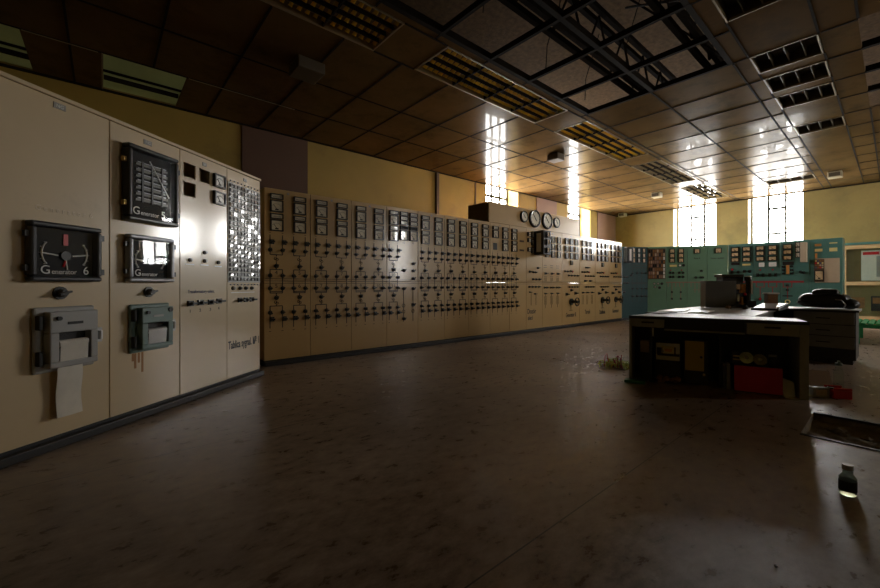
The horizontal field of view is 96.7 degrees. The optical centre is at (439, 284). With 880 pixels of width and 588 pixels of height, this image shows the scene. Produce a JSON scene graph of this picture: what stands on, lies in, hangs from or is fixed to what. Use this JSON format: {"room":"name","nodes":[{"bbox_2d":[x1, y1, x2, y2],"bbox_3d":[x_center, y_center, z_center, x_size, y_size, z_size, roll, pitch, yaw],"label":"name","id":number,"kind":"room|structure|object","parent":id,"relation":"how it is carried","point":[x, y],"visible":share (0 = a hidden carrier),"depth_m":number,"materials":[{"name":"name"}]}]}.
{"room":"power plant control room","nodes":[
{"label":"power plant control room","id":0,"kind":"room"},
{"bbox_2d":[0,61,596,281],"bbox_3d":[-0.326,-1.440,9.810,20.300,5.000,0.500,0,0,-41],"label":"wall","id":1,"kind":"structure","parent":0,"point":[332,172],"depth_m":7.87,"materials":[{"name":"yellow paint"}]},
{"bbox_2d":[0,41,181,91],"bbox_3d":[-3.404,-3.070,6.795,11.300,0.036,0.036,0,0,-41],"label":"fluorescent tube","id":2,"kind":"object","parent":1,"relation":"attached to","point":[1,42],"visible":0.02,"depth_m":5.74,"materials":[{"name":"glass"}]},
{"bbox_2d":[0,24,185,104],"bbox_3d":[-3.305,-3.390,6.910,12.000,1.100,0.012,0,0,-41],"label":"ceiling light","id":3,"kind":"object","parent":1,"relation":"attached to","point":[8,34],"depth_m":5.77,"materials":[{"name":"green paint"}]},
{"bbox_2d":[242,125,307,193],"bbox_3d":[-2.996,-0.855,7.164,1.160,3.830,0.030,0,0,-41],"label":"wall panel","id":4,"kind":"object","parent":1,"relation":"attached to","point":[280,161],"depth_m":7.14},
{"bbox_2d":[0,63,616,216],"bbox_3d":[-0.334,-2.789,9.436,19.800,0.022,0.053,0,0,-41],"label":"trim","id":5,"kind":"structure","parent":1,"relation":"attached to","point":[1,64],"depth_m":6.49,"materials":[{"name":"black metal"}]},
{"bbox_2d":[435,172,438,213],"bbox_3d":[-0.068,-0.855,9.663,0.080,3.830,0.060,0,0,-41],"label":"trim","id":6,"kind":"structure","parent":1,"relation":"attached to","point":[436,173],"depth_m":9.63,"materials":[{"name":"brown wood"}]},
{"bbox_2d":[486,186,506,204],"bbox_3d":[1.529,-1.815,11.656,1.420,3.950,0.060,0,0,-41],"label":"window","id":7,"kind":"structure","parent":1,"relation":"in","point":[491,195],"depth_m":11.83,"materials":[{"name":"glass"}]},
{"bbox_2d":[536,197,556,214],"bbox_3d":[3.470,-0.855,12.726,1.120,3.830,0.030,0,0,-41],"label":"wall panel","id":8,"kind":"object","parent":1,"relation":"attached to","point":[542,205],"depth_m":12.70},
{"bbox_2d":[568,205,579,235],"bbox_3d":[4.720,-1.815,14.402,1.540,3.950,0.060,0,0,-41],"label":"window","id":9,"kind":"structure","parent":1,"relation":"in","point":[569,213],"depth_m":14.86,"materials":[{"name":"grey metal"}]},
{"bbox_2d":[597,212,615,241],"bbox_3d":[6.548,-0.855,15.374,1.460,3.830,0.030,0,0,-41],"label":"wall panel","id":10,"kind":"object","parent":1,"relation":"attached to","point":[606,224],"depth_m":15.34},
{"bbox_2d":[0,320,879,587],"bbox_3d":[3.701,1.060,4.898,20.600,0.001,13.200,0,0,-41],"label":"floor","id":11,"kind":"structure","parent":0,"point":[183,495],"depth_m":2.04,"materials":[{"name":"brown concrete"}]},
{"bbox_2d":[0,76,108,457],"bbox_3d":[-2.779,-0.080,2.497,0.700,2.280,0.909,0,0,11],"label":"tall cabinet","id":12,"kind":"object","parent":11,"relation":"on","point":[54,153],"visible":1,"depth_m":2.52,"materials":[{"name":"beige metal"}]},
{"bbox_2d":[0,70,260,180],"bbox_3d":[-2.668,-1.236,3.368,0.632,0.028,2.661,0,0,11],"label":"strip","id":13,"kind":"object","parent":12,"relation":"on","point":[2,74],"visible":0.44,"depth_m":2.88,"materials":[{"name":"beige metal"}]},
{"bbox_2d":[0,370,263,468],"bbox_3d":[-2.344,1.032,3.307,0.050,0.054,2.663,0,0,11],"label":"kerb","id":14,"kind":"object","parent":11,"relation":"on","point":[40,449],"visible":1,"depth_m":2.85,"materials":[{"name":"black"}]},
{"bbox_2d":[108,121,179,420],"bbox_3d":[-2.635,-0.080,3.249,0.700,2.280,0.621,0,0,11],"label":"tall cabinet","id":15,"kind":"object","parent":11,"relation":"on","point":[144,172],"visible":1,"depth_m":3.12,"materials":[{"name":"beige metal"}]},
{"bbox_2d":[179,149,226,396],"bbox_3d":[-2.542,-0.080,3.844,0.661,2.280,0.583,0,0,11],"label":"tall cabinet","id":16,"kind":"object","parent":11,"relation":"on","point":[202,182],"visible":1,"depth_m":3.77,"materials":[{"name":"beige metal"}]},
{"bbox_2d":[226,168,259,381],"bbox_3d":[-2.437,-0.080,4.395,0.661,2.280,0.540,0,0,11],"label":"tall cabinet","id":17,"kind":"object","parent":11,"relation":"on","point":[243,192],"visible":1,"depth_m":4.31,"materials":[{"name":"beige metal"}]},
{"bbox_2d":[260,187,309,365],"bbox_3d":[-2.222,-0.105,5.474,0.616,2.330,0.662,0,0,-41],"label":"tall cabinet","id":18,"kind":"object","parent":11,"relation":"on","point":[284,215],"visible":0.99,"depth_m":5.24,"materials":[{"name":"beige metal"}]},
{"bbox_2d":[310,194,350,356],"bbox_3d":[-1.749,-0.105,5.881,0.632,2.330,0.662,0,0,-41],"label":"tall cabinet","id":19,"kind":"object","parent":11,"relation":"on","point":[330,218],"visible":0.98,"depth_m":5.67,"materials":[{"name":"beige metal"}]},
{"bbox_2d":[337,201,386,351],"bbox_3d":[-1.271,-0.105,6.292,0.630,2.330,0.662,0,0,-41],"label":"tall cabinet","id":20,"kind":"object","parent":11,"relation":"on","point":[368,221],"visible":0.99,"depth_m":6.06,"materials":[{"name":"beige metal"}]},
{"bbox_2d":[386,206,417,346],"bbox_3d":[-0.792,-0.105,6.704,0.632,2.330,0.662,0,0,-41],"label":"tall cabinet","id":21,"kind":"object","parent":11,"relation":"on","point":[402,224],"visible":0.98,"depth_m":6.49,"materials":[{"name":"beige metal"}]},
{"bbox_2d":[418,211,445,342],"bbox_3d":[-0.325,-0.105,7.106,0.602,2.330,0.662,0,0,-41],"label":"tall cabinet","id":22,"kind":"object","parent":11,"relation":"on","point":[431,253],"visible":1,"depth_m":6.89,"materials":[{"name":"beige metal"}]},
{"bbox_2d":[264,318,622,366],"bbox_3d":[1.595,1.030,8.377,10.190,0.059,0.040,0,0,-41],"label":"kerb","id":23,"kind":"object","parent":11,"relation":"on","point":[336,355],"visible":1,"depth_m":6.53,"materials":[{"name":"black"}]},
{"bbox_2d":[444,215,469,339],"bbox_3d":[0.135,-0.105,7.502,0.611,2.330,0.662,0,0,-41],"label":"tall cabinet","id":24,"kind":"object","parent":11,"relation":"on","point":[455,228],"visible":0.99,"depth_m":7.28,"materials":[{"name":"beige metal"}]},
{"bbox_2d":[468,219,490,336],"bbox_3d":[0.601,-0.105,7.902,0.617,2.330,0.662,0,0,-41],"label":"tall cabinet","id":25,"kind":"object","parent":11,"relation":"on","point":[478,231],"visible":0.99,"depth_m":7.68,"materials":[{"name":"beige metal"}]},
{"bbox_2d":[490,222,510,334],"bbox_3d":[1.066,-0.105,8.302,0.610,2.330,0.662,0,0,-41],"label":"tall cabinet","id":26,"kind":"object","parent":11,"relation":"on","point":[499,233],"visible":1,"depth_m":8.09,"materials":[{"name":"beige metal"}]},
{"bbox_2d":[489,225,525,331],"bbox_3d":[1.517,-0.105,8.690,0.580,2.330,0.662,0,0,-41],"label":"tall cabinet","id":27,"kind":"object","parent":11,"relation":"on","point":[517,235],"visible":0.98,"depth_m":8.47,"materials":[{"name":"beige metal"}]},
{"bbox_2d":[522,228,550,329],"bbox_3d":[2.046,-0.105,8.992,0.615,2.330,0.895,0,0,-41],"label":"tall cabinet","id":28,"kind":"object","parent":11,"relation":"on","point":[538,242],"visible":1,"depth_m":8.80,"materials":[{"name":"beige metal"}]},
{"bbox_2d":[542,232,561,327],"bbox_3d":[2.514,-0.105,9.545,0.816,2.330,0.666,0,0,-41],"label":"tall cabinet","id":29,"kind":"object","parent":11,"relation":"on","point":[551,264],"visible":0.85,"depth_m":9.34,"materials":[{"name":"beige metal"}]},
{"bbox_2d":[258,336,879,566],"bbox_3d":[2.725,1.054,4.670,8.919,0.018,5.917,0,0,-41],"label":"debris","id":30,"kind":"object","parent":11,"relation":"on","point":[775,565],"visible":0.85,"depth_m":2.91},
{"bbox_2d":[562,233,579,325],"bbox_3d":[3.175,-0.105,10.029,0.818,2.330,0.795,0,0,-41],"label":"tall cabinet","id":31,"kind":"object","parent":11,"relation":"on","point":[570,275],"visible":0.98,"depth_m":9.83,"materials":[{"name":"beige metal"}]},
{"bbox_2d":[468,201,578,235],"bbox_3d":[2.112,-1.489,9.208,3.462,0.434,0.654,0,0,-41],"label":"box","id":32,"kind":"object","parent":31,"relation":"on","point":[488,211],"visible":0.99,"depth_m":8.54,"materials":[{"name":"beige metal"}]},
{"bbox_2d":[579,236,594,323],"bbox_3d":[3.751,-0.105,10.609,0.811,2.330,0.666,0,0,-41],"label":"tall cabinet","id":33,"kind":"object","parent":11,"relation":"on","point":[586,244],"visible":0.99,"depth_m":10.37,"materials":[{"name":"beige metal"}]},
{"bbox_2d":[595,239,609,321],"bbox_3d":[4.401,-0.105,11.084,0.795,2.330,0.795,0,0,-41],"label":"tall cabinet","id":34,"kind":"object","parent":11,"relation":"on","point":[602,299],"visible":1,"depth_m":10.88,"materials":[{"name":"beige metal"}]},
{"bbox_2d":[595,354,628,369],"bbox_3d":[2.315,0.974,5.037,0.444,0.170,0.664,0,0,-41],"label":"tuft","id":35,"kind":"object","parent":11,"relation":"on","point":[613,363],"visible":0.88,"depth_m":5.01,"materials":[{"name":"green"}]},
{"bbox_2d":[609,241,622,319],"bbox_3d":[5.008,-0.105,11.605,0.805,2.330,0.795,0,0,-41],"label":"tall cabinet","id":36,"kind":"object","parent":11,"relation":"on","point":[615,248],"visible":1,"depth_m":11.41,"materials":[{"name":"beige metal"}]},
{"bbox_2d":[622,247,647,319],"bbox_3d":[5.844,-0.045,11.986,0.868,2.210,0.806,0,0,-11],"label":"tall cabinet","id":37,"kind":"object","parent":11,"relation":"on","point":[634,259],"visible":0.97,"depth_m":11.78,"materials":[{"name":"metal"}]},
{"bbox_2d":[624,378,645,384],"bbox_3d":[2.115,1.044,4.246,0.200,0.030,0.100,0,0,31],"label":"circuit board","id":38,"kind":"object","parent":11,"relation":"on","point":[627,380],"visible":1,"depth_m":4.21,"materials":[{"name":"green"}]},
{"bbox_2d":[640,339,649,378],"bbox_3d":[2.363,0.845,4.502,0.100,0.430,0.210,0,0,31],"label":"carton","id":39,"kind":"object","parent":11,"relation":"on","point":[644,344],"visible":0.98,"depth_m":4.42,"materials":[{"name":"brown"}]},
{"bbox_2d":[648,247,665,313],"bbox_3d":[6.631,-0.045,12.059,0.496,2.210,0.640,0,0,19],"label":"tall cabinet","id":40,"kind":"object","parent":11,"relation":"on","point":[656,255],"visible":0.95,"depth_m":11.78,"materials":[{"name":"green metal"}]},
{"bbox_2d":[655,343,680,382],"bbox_3d":[2.544,0.850,4.367,0.240,0.420,0.196,0,0,31],"label":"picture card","id":41,"kind":"object","parent":11,"relation":"on","point":[667,360],"visible":0.99,"depth_m":4.30,"materials":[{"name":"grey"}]},
{"bbox_2d":[655,374,680,382],"bbox_3d":[2.464,1.016,4.221,0.246,0.095,0.116,0,0,25],"label":"heap","id":42,"kind":"object","parent":11,"relation":"on","point":[659,377],"visible":1,"depth_m":4.21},
{"bbox_2d":[666,246,686,308],"bbox_3d":[7.118,-0.045,11.875,0.545,2.210,0.666,0,0,19],"label":"tall cabinet","id":43,"kind":"object","parent":11,"relation":"on","point":[676,256],"visible":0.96,"depth_m":11.62,"materials":[{"name":"green metal"}]},
{"bbox_2d":[684,337,707,385],"bbox_3d":[2.779,0.825,4.253,0.210,0.470,0.290,0,0,31],"label":"locker","id":44,"kind":"object","parent":11,"relation":"on","point":[695,349],"visible":1,"depth_m":4.15,"materials":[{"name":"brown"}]},
{"bbox_2d":[687,245,706,306],"bbox_3d":[7.614,-0.045,11.704,0.504,2.210,0.662,0,0,19],"label":"tall cabinet","id":45,"kind":"object","parent":11,"relation":"on","point":[696,255],"visible":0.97,"depth_m":11.46,"materials":[{"name":"green metal"}]},
{"bbox_2d":[656,306,774,316],"bbox_3d":[3.724,0.700,5.232,2.369,0.721,1.083,0,0,-41],"label":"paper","id":46,"kind":"object","parent":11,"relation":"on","point":[733,311],"visible":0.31,"depth_m":5.02,"materials":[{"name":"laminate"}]},
{"bbox_2d":[645,311,676,313],"bbox_3d":[2.681,0.334,4.745,0.300,0.008,0.200,0,0,-24],"label":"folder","id":47,"kind":"object","parent":46,"relation":"on","point":[658,312],"visible":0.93,"depth_m":4.69,"materials":[{"name":"grey"}]},
{"bbox_2d":[663,308,689,311],"bbox_3d":[3.128,0.331,5.136,0.212,0.012,0.784,0,0,43],"label":"paper sheet","id":48,"kind":"object","parent":46,"relation":"on","point":[674,309],"visible":0.93,"depth_m":4.99,"materials":[{"name":"white paper"}]},
{"bbox_2d":[688,310,714,312],"bbox_3d":[3.246,0.330,4.850,0.201,0.014,0.586,0,0,41],"label":"paper sheet","id":49,"kind":"object","parent":46,"relation":"on","point":[693,311],"visible":1,"depth_m":4.77,"materials":[{"name":"white paper"}]},
{"bbox_2d":[700,281,746,307],"bbox_3d":[4.299,0.138,5.916,0.572,0.400,0.189,0,0,11],"label":"monitor","id":50,"kind":"object","parent":46,"relation":"on","point":[716,294],"visible":0.94,"depth_m":5.86,"materials":[{"name":"plastic"}]},
{"bbox_2d":[714,274,755,307],"bbox_3d":[4.554,0.088,6.046,0.440,0.500,0.280,0,0,11],"label":"desk lamp","id":51,"kind":"object","parent":46,"relation":"on","point":[723,277],"visible":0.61,"depth_m":5.94,"materials":[{"name":"black"}]},
{"bbox_2d":[726,304,747,308],"bbox_3d":[4.203,0.304,5.541,0.272,0.073,0.072,0,0,19],"label":"telephone handset","id":52,"kind":"object","parent":46,"relation":"on","point":[731,305],"visible":0.96,"depth_m":5.53,"materials":[{"name":"black plastic"}]},
{"bbox_2d":[751,303,788,310],"bbox_3d":[4.616,0.298,5.468,0.730,0.080,0.290,0,0,-41],"label":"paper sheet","id":53,"kind":"object","parent":46,"relation":"on","point":[763,306],"visible":1,"depth_m":5.36,"materials":[{"name":"white paper"}]},
{"bbox_2d":[762,293,779,302],"bbox_3d":[4.801,0.187,5.674,0.150,0.150,0.120,0,0,11],"label":"carton","id":54,"kind":"object","parent":53,"relation":"on","point":[768,297],"visible":1,"depth_m":5.63,"materials":[{"name":"cardboard"}]},
{"bbox_2d":[707,245,727,280],"bbox_3d":[8.099,-0.045,11.548,0.514,2.210,0.635,0,0,19],"label":"tall cabinet","id":55,"kind":"object","parent":11,"relation":"on","point":[717,255],"visible":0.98,"depth_m":11.29,"materials":[{"name":"green metal"}]},
{"bbox_2d":[629,313,809,399],"bbox_3d":[2.966,0.699,4.336,1.495,0.722,0.873,0,0,31],"label":"desk","id":56,"kind":"object","parent":11,"relation":"on","point":[786,338],"visible":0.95,"depth_m":4.09,"materials":[{"name":"laminate"}]},
{"bbox_2d":[725,362,729,388],"bbox_3d":[2.977,0.934,4.046,0.029,0.252,0.162,0,0,31],"label":"book","id":57,"kind":"object","parent":11,"relation":"on","point":[726,363],"visible":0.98,"depth_m":3.98,"materials":[{"name":"grey paper"}]},
{"bbox_2d":[728,243,752,300],"bbox_3d":[8.631,-0.045,11.154,0.666,2.210,0.571,0,0,-41],"label":"tall cabinet","id":58,"kind":"object","parent":11,"relation":"on","point":[740,256],"visible":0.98,"depth_m":10.96,"materials":[{"name":"teal metal"}]},
{"bbox_2d":[731,362,782,395],"bbox_3d":[3.169,0.929,3.931,0.370,0.262,0.300,0,0,31],"label":"box","id":59,"kind":"object","parent":11,"relation":"on","point":[751,377],"visible":0.98,"depth_m":3.81,"materials":[{"name":"red"}]},
{"bbox_2d":[730,350,743,363],"bbox_3d":[3.054,0.737,4.021,0.100,0.120,0.124,0,0,31],"label":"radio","id":60,"kind":"object","parent":59,"relation":"on","point":[734,354],"visible":0.94,"depth_m":3.98,"materials":[{"name":"black"}]},
{"bbox_2d":[739,352,752,362],"bbox_3d":[3.059,0.725,3.904,0.113,0.110,0.030,0,0,31],"label":"disc","id":61,"kind":"object","parent":59,"relation":"on","point":[745,357],"visible":1,"depth_m":3.90,"materials":[{"name":"metal"}]},
{"bbox_2d":[753,354,766,365],"bbox_3d":[3.149,0.735,3.849,0.113,0.107,0.041,0,0,20],"label":"disc","id":62,"kind":"object","parent":59,"relation":"on","point":[759,359],"visible":1,"depth_m":3.85,"materials":[{"name":"metal"}]},
{"bbox_2d":[753,242,779,304],"bbox_3d":[9.004,-0.045,10.721,0.666,2.210,0.571,0,0,-41],"label":"tall cabinet","id":63,"kind":"object","parent":11,"relation":"on","point":[766,255],"visible":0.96,"depth_m":10.56,"materials":[{"name":"teal metal"}]},
{"bbox_2d":[783,379,799,399],"bbox_3d":[3.300,0.979,3.679,0.100,0.160,0.164,0,0,25],"label":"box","id":64,"kind":"object","parent":11,"relation":"on","point":[788,386],"visible":0.93,"depth_m":3.72,"materials":[{"name":"cardboard"}]},
{"bbox_2d":[780,240,809,306],"bbox_3d":[9.325,-0.045,10.244,0.800,2.210,0.571,0,0,-41],"label":"tall cabinet","id":65,"kind":"object","parent":11,"relation":"on","point":[794,255],"visible":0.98,"depth_m":10.12,"materials":[{"name":"teal metal"}]},
{"bbox_2d":[756,305,861,364],"bbox_3d":[5.122,0.698,5.975,0.682,0.725,1.780,0,0,-41],"label":"desk","id":66,"kind":"object","parent":11,"relation":"on","point":[833,332],"visible":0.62,"depth_m":5.31,"materials":[{"name":"laminate"}]},
{"bbox_2d":[797,289,860,308],"bbox_3d":[5.468,0.192,5.517,0.359,0.280,0.640,0,0,-41],"label":"leather bag","id":67,"kind":"object","parent":66,"relation":"on","point":[819,298],"visible":1,"depth_m":5.43,"materials":[{"name":"black leather"}]},
{"bbox_2d":[809,386,829,397],"bbox_3d":[3.602,1.015,3.724,0.140,0.090,0.083,0,0,9],"label":"carton","id":68,"kind":"object","parent":11,"relation":"on","point":[814,391],"visible":0.82,"depth_m":3.69,"materials":[{"name":"grey"}]},
{"bbox_2d":[809,369,831,385],"bbox_3d":[3.930,0.974,4.091,0.260,0.170,0.066,0,0,14],"label":"box","id":69,"kind":"object","parent":11,"relation":"on","point":[816,377],"visible":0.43,"depth_m":4.08,"materials":[{"name":"cardboard"}]},
{"bbox_2d":[810,237,844,293],"bbox_3d":[9.748,-0.045,9.848,0.675,2.210,0.582,0,0,-41],"label":"tall cabinet","id":70,"kind":"object","parent":11,"relation":"on","point":[827,256],"visible":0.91,"depth_m":9.66,"materials":[{"name":"teal metal"}]},
{"bbox_2d":[824,385,851,399],"bbox_3d":[3.745,1.008,3.690,0.159,0.103,0.130,0,0,11],"label":"box","id":71,"kind":"object","parent":11,"relation":"on","point":[836,391],"visible":0.94,"depth_m":3.63,"materials":[{"name":"cardboard"}]},
{"bbox_2d":[838,463,857,496],"bbox_3d":[2.067,0.985,1.982,0.070,0.150,0.068,0,0,-41],"label":"jar","id":72,"kind":"object","parent":11,"relation":"on","point":[847,482],"visible":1,"depth_m":1.96,"materials":[{"name":"clear glass"}]},
{"bbox_2d":[845,244,879,324],"bbox_3d":[11.872,-0.010,10.225,0.260,2.140,1.920,0,0,-41],"label":"display case","id":73,"kind":"object","parent":11,"relation":"on","point":[854,287],"visible":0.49,"depth_m":10.74,"materials":[{"name":"brown wood"}]},
{"bbox_2d":[851,297,864,307],"bbox_3d":[11.514,0.490,10.801,0.006,0.300,0.300,0,0,-41],"label":"poster","id":74,"kind":"object","parent":73,"relation":"attached to","point":[861,300],"visible":0.46,"depth_m":10.73,"materials":[{"name":"paper"}]},
{"bbox_2d":[861,250,879,280],"bbox_3d":[11.827,-0.530,10.437,0.008,0.820,0.800,0,0,-41],"label":"poster","id":75,"kind":"object","parent":73,"relation":"attached to","point":[870,259],"visible":1,"depth_m":10.61,"materials":[{"name":"paper"}]},
{"bbox_2d":[871,296,879,310],"bbox_3d":[11.847,0.500,10.415,0.006,0.400,0.500,0,0,-41],"label":"poster","id":76,"kind":"object","parent":73,"relation":"attached to","point":[875,300],"visible":1,"depth_m":10.54,"materials":[{"name":"grey paper"}]},
{"bbox_2d":[859,319,879,343],"bbox_3d":[8.625,0.870,6.726,1.250,0.380,2.050,0,0,-41],"label":"slatted bench","id":77,"kind":"object","parent":11,"relation":"on","point":[865,323],"visible":0.76,"depth_m":7.05,"materials":[{"name":"green"}]},
{"bbox_2d":[0,0,879,215],"bbox_3d":[3.710,-2.794,4.734,19.800,0.032,12.340,0,0,-41],"label":"ceiling","id":78,"kind":"structure","parent":0,"point":[724,128],"depth_m":5.91,"materials":[{"name":"tile"}]},
{"bbox_2d":[289,54,324,84],"bbox_3d":[-1.689,-2.718,4.945,0.352,0.136,0.340,0,0,-41],"label":"ceiling speaker","id":79,"kind":"object","parent":78,"relation":"attached to","point":[303,68],"visible":1,"depth_m":4.87,"materials":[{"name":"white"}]},
{"bbox_2d":[289,57,296,72],"bbox_3d":[-1.818,-2.715,4.833,0.011,0.090,0.258,0,0,-41],"label":"grille","id":80,"kind":"object","parent":79,"relation":"attached to","point":[293,66],"depth_m":4.83,"materials":[{"name":"brown"}]},
{"bbox_2d":[261,0,404,50],"bbox_3d":[-1.546,-2.846,3.584,2.538,0.128,0.638,0,0,-41],"label":"lamp","id":81,"kind":"object","parent":78,"relation":"attached to","point":[324,22],"visible":0.94,"depth_m":4.14,"materials":[{"name":"beige"}]},
{"bbox_2d":[0,0,879,114],"bbox_3d":[0.622,-2.833,4.307,13.954,0.095,3.930,0,0,-5],"label":"frame","id":82,"kind":"object","parent":78,"relation":"attached to","point":[559,15],"visible":0.92,"depth_m":4.65,"materials":[{"name":"black metal"}]},
{"bbox_2d":[415,46,567,122],"bbox_3d":[0.857,-2.846,5.651,2.578,0.128,0.638,0,0,-41],"label":"lamp","id":83,"kind":"object","parent":78,"relation":"attached to","point":[520,108],"visible":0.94,"depth_m":5.52,"materials":[{"name":"beige metal"}]},
{"bbox_2d":[547,152,563,162],"bbox_3d":[2.467,-2.718,8.348,0.272,0.136,0.260,0,0,-41],"label":"ceiling speaker","id":84,"kind":"object","parent":78,"relation":"attached to","point":[555,157],"visible":1,"depth_m":8.27,"materials":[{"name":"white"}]},
{"bbox_2d":[548,153,555,159],"bbox_3d":[2.368,-2.715,8.263,0.011,0.090,0.198,0,0,-41],"label":"grille","id":85,"kind":"object","parent":84,"relation":"attached to","point":[552,156],"depth_m":8.26,"materials":[{"name":"brown"}]},
{"bbox_2d":[554,121,648,160],"bbox_3d":[3.253,-2.846,7.712,2.558,0.128,0.638,0,0,-41],"label":"lamp","id":86,"kind":"object","parent":78,"relation":"attached to","point":[574,133],"visible":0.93,"depth_m":7.64,"materials":[{"name":"beige"}]},
{"bbox_2d":[618,213,626,216],"bbox_3d":[7.095,-2.718,15.204,0.252,0.136,0.240,0,0,-41],"label":"ceiling speaker","id":87,"kind":"object","parent":78,"relation":"attached to","point":[619,214],"visible":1,"depth_m":15.13,"materials":[{"name":"beige"}]},
{"bbox_2d":[651,192,661,198],"bbox_3d":[6.559,-2.718,11.841,0.252,0.136,0.240,0,0,-41],"label":"ceiling speaker","id":88,"kind":"object","parent":78,"relation":"attached to","point":[656,194],"visible":1,"depth_m":11.77,"materials":[{"name":"beige"}]},
{"bbox_2d":[631,160,696,183],"bbox_3d":[5.652,-2.846,9.775,2.508,0.128,0.638,0,0,-41],"label":"lamp","id":89,"kind":"object","parent":78,"relation":"attached to","point":[655,169],"visible":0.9,"depth_m":9.75,"materials":[{"name":"beige"}]},
{"bbox_2d":[680,183,728,199],"bbox_3d":[7.957,-2.846,11.758,2.388,0.128,0.638,0,0,-41],"label":"lamp","id":90,"kind":"object","parent":78,"relation":"attached to","point":[704,191],"visible":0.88,"depth_m":11.75,"materials":[{"name":"beige"}]},
{"bbox_2d":[712,0,779,22],"bbox_3d":[3.029,-2.859,3.740,0.560,0.162,0.610,0,0,-41],"label":"recessed light","id":91,"kind":"object","parent":78,"relation":"in","point":[730,10],"visible":1,"depth_m":4.02,"materials":[{"name":"brown"}]},
{"bbox_2d":[749,34,823,73],"bbox_3d":[4.200,-2.859,4.747,0.550,0.162,0.610,0,0,-41],"label":"recessed light","id":92,"kind":"object","parent":78,"relation":"in","point":[811,46],"visible":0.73,"depth_m":4.86,"materials":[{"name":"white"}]},
{"bbox_2d":[764,174,815,184],"bbox_3d":[9.271,-2.859,10.369,0.570,0.162,0.960,0,0,-41],"label":"recessed light","id":93,"kind":"object","parent":78,"relation":"in","point":[810,176],"visible":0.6,"depth_m":10.51,"materials":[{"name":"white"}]},
{"bbox_2d":[763,51,830,92],"bbox_3d":[4.803,-2.859,5.266,0.560,0.162,0.610,0,0,-41],"label":"recessed light","id":94,"kind":"object","parent":78,"relation":"in","point":[819,70],"visible":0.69,"depth_m":5.39,"materials":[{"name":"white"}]},
{"bbox_2d":[775,82,836,108],"bbox_3d":[5.398,-2.859,5.778,0.570,0.162,0.610,0,0,-41],"label":"recessed light","id":95,"kind":"object","parent":78,"relation":"in","point":[825,90],"visible":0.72,"depth_m":5.90,"materials":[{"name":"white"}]},
{"bbox_2d":[793,116,845,134],"bbox_3d":[6.649,-2.859,6.854,0.570,0.162,0.610,0,0,-41],"label":"recessed light","id":96,"kind":"object","parent":78,"relation":"in","point":[838,121],"visible":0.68,"depth_m":7.00,"materials":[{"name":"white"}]},
{"bbox_2d":[827,170,842,179],"bbox_3d":[9.756,-2.718,9.658,0.272,0.136,0.260,0,0,-41],"label":"ceiling speaker","id":97,"kind":"object","parent":78,"relation":"attached to","point":[835,174],"visible":1,"depth_m":9.59,"materials":[{"name":"beige"}]},
{"bbox_2d":[829,171,839,176],"bbox_3d":[9.657,-2.715,9.573,0.011,0.090,0.198,0,0,-41],"label":"grille","id":98,"kind":"object","parent":97,"relation":"attached to","point":[835,173],"depth_m":9.57,"materials":[{"name":"brown"}]},
{"bbox_2d":[287,0,879,169],"bbox_3d":[3.701,-4.015,4.898,20.600,0.150,13.200,0,0,-41],"label":"roof","id":99,"kind":"structure","parent":0,"point":[491,30],"depth_m":6.30,"materials":[{"name":"black metal"}]},
{"bbox_2d":[498,0,676,94],"bbox_3d":[2.158,-3.335,5.312,7.826,0.690,0.200,0,0,-41],"label":"roof truss","id":100,"kind":"object","parent":99,"relation":"attached to","point":[513,5],"visible":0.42,"depth_m":5.26,"materials":[{"name":"black metal"}]},
{"bbox_2d":[483,0,720,94],"bbox_3d":[1.903,-3.375,4.614,2.915,1.073,1.738,0,0,-41],"label":"wire","id":101,"kind":"object","parent":99,"relation":"hanging from","point":[637,5],"visible":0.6,"depth_m":4.85,"materials":[{"name":"black metal"}]},
{"bbox_2d":[644,0,723,67],"bbox_3d":[2.810,-3.335,4.554,7.826,0.690,0.200,0,0,-41],"label":"roof truss","id":102,"kind":"object","parent":99,"relation":"attached to","point":[683,15],"visible":0.14,"depth_m":4.63,"materials":[{"name":"black metal"}]},
{"bbox_2d":[616,182,879,246],"bbox_3d":[11.385,-1.440,11.376,0.500,5.000,12.400,0,0,-41],"label":"wall","id":103,"kind":"structure","parent":0,"point":[852,213],"depth_m":11.56,"materials":[{"name":"yellow paint"}]},
{"bbox_2d":[677,205,705,245],"bbox_3d":[9.296,-1.815,14.097,0.060,3.950,1.310,0,0,-41],"label":"window","id":104,"kind":"structure","parent":103,"relation":"in","point":[704,206],"depth_m":14.18,"materials":[{"name":"grey metal"}]},
{"bbox_2d":[617,181,879,216],"bbox_3d":[11.196,-2.780,11.173,0.048,0.040,12.340,0,0,-41],"label":"trim","id":105,"kind":"structure","parent":103,"relation":"attached to","point":[874,181],"depth_m":12.30,"materials":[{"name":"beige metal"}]},
{"bbox_2d":[751,195,786,242],"bbox_3d":[10.724,-1.815,12.436,0.060,3.950,1.310,0,0,-41],"label":"window","id":106,"kind":"structure","parent":103,"relation":"in","point":[768,198],"depth_m":12.58,"materials":[{"name":"grey metal"}]},
{"bbox_2d":[845,241,879,244],"bbox_3d":[13.266,-1.140,8.760,0.060,0.060,5.980,0,0,-41],"label":"trim","id":107,"kind":"structure","parent":103,"relation":"attached to","point":[876,242],"depth_m":10.71,"materials":[{"name":"teal metal"}]},
{"bbox_2d":[801,413,879,447],"bbox_3d":[4.023,1.230,1.641,0.800,0.339,3.740,0,0,-41],"label":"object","id":108,"kind":"structure","parent":0,"point":[815,426],"depth_m":3.03,"materials":[{"name":"metal"}]},
{"bbox_2d":[800,412,879,451],"bbox_3d":[4.023,1.087,1.641,0.760,0.066,3.640,0,0,-41],"label":"trim","id":109,"kind":"structure","parent":108,"relation":"attached to","point":[869,422],"depth_m":2.73,"materials":[{"name":"black"}]},
{"bbox_2d":[824,425,879,448],"bbox_3d":[3.302,1.137,2.450,0.642,0.081,1.332,0,0,-41],"label":"rubble","id":110,"kind":"object","parent":108,"relation":"in","point":[836,429],"visible":0.52,"depth_m":2.97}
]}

